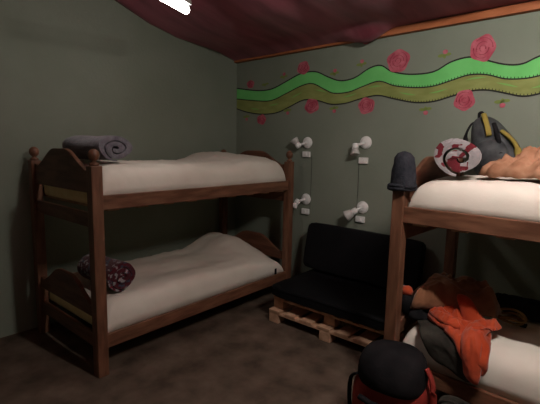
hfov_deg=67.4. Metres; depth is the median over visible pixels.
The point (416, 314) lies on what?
clothes
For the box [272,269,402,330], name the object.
seat cushion
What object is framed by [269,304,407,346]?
wooden pallet
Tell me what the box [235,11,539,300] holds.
wall
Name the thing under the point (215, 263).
mattress
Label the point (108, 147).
rolled blanket
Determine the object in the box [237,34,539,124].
wall mural
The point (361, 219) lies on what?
light switch
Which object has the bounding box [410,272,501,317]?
jacket
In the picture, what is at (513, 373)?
mattress
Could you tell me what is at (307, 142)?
wall lamp
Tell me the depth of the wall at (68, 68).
3.48 m
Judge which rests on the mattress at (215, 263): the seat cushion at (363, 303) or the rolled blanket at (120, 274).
the rolled blanket at (120, 274)
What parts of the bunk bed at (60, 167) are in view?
post, rail, headboard, rail, headboard, rail, post, rail, rail, post, headboard, headboard, rail, post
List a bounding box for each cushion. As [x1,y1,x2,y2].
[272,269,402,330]
[303,222,425,291]
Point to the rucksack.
(488, 134)
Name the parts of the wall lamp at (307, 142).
lamp shade, wall plate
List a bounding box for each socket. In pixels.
[351,208,357,214]
[352,143,358,148]
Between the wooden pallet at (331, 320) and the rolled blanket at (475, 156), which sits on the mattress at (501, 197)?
the rolled blanket at (475, 156)
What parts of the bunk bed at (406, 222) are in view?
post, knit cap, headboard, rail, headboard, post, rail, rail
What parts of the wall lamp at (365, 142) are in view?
lamp shade, wall plate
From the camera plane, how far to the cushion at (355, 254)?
3.57 m
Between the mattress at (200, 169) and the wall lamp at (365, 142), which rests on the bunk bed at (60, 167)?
the mattress at (200, 169)
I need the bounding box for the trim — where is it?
[234,0,539,62]
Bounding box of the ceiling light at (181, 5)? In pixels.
[161,0,190,13]
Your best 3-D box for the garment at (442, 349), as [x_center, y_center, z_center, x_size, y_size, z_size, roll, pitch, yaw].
[1.003,0.817,2.273,0.409,0.200,0.242,8,10,41]
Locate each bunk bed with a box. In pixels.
[28,147,293,377]
[384,151,539,403]
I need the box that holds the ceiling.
[115,0,535,60]
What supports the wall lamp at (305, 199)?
attached to the wall at (510, 267)
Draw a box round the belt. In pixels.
[497,308,527,327]
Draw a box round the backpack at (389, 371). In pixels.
[347,339,436,403]
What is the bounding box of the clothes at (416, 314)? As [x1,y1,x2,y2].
[408,309,429,320]
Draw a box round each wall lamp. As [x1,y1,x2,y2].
[291,137,311,148]
[293,193,310,208]
[343,201,367,220]
[350,136,371,155]
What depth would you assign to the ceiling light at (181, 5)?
2.67 m
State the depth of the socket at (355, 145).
3.63 m
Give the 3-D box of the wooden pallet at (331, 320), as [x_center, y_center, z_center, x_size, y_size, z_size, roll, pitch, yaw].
[0.693,0.894,3.469,1.138,0.105,0.704,8,10,40]
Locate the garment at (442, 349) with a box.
[417,320,470,382]
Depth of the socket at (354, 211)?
3.70 m
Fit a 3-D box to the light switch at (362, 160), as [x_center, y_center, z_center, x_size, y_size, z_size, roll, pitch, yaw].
[0.845,-0.375,3.669,0.090,0.056,0.028,8,10,41]
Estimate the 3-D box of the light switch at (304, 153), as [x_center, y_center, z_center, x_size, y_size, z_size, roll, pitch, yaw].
[0.366,-0.482,4.086,0.090,0.056,0.028,8,10,41]
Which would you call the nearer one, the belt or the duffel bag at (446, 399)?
the duffel bag at (446, 399)
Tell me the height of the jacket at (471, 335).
0.345 m
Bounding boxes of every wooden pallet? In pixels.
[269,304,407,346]
[274,295,417,341]
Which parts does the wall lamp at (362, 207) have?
lamp shade, wall plate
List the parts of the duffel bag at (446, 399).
handle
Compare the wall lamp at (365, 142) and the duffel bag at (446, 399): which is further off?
the wall lamp at (365, 142)
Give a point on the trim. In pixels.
(532, 6)
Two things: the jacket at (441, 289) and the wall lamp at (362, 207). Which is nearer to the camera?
the jacket at (441, 289)
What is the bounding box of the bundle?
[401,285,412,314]
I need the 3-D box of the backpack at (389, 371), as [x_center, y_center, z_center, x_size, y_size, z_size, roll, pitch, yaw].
[0.607,0.986,2.038,0.439,0.528,0.341,6,9,33]
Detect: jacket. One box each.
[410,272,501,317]
[427,294,501,384]
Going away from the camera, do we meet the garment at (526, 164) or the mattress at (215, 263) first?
the garment at (526, 164)
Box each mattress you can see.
[43,151,285,203]
[49,232,282,332]
[403,311,539,403]
[409,175,539,221]
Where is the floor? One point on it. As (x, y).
(231, 352)
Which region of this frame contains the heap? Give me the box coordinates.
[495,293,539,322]
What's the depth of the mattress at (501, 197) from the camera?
2.08 m
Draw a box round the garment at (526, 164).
[478,146,539,179]
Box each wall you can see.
[0,0,236,337]
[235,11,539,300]
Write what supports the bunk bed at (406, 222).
on the floor
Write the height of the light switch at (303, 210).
0.056 m
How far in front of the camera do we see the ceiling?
3.37 m
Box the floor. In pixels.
[0,286,470,403]
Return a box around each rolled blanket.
[62,135,132,160]
[77,254,134,291]
[434,138,481,176]
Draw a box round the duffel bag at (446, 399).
[437,395,469,403]
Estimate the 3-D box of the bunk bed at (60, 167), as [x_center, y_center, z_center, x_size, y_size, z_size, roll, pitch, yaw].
[-0.811,0.271,3.597,1.002,1.470,2.027,8,10,40]
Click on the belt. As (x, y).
(522, 319)
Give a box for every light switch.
[301,208,308,214]
[302,151,310,156]
[355,216,364,222]
[358,157,367,163]
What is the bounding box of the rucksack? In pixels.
[463,111,521,174]

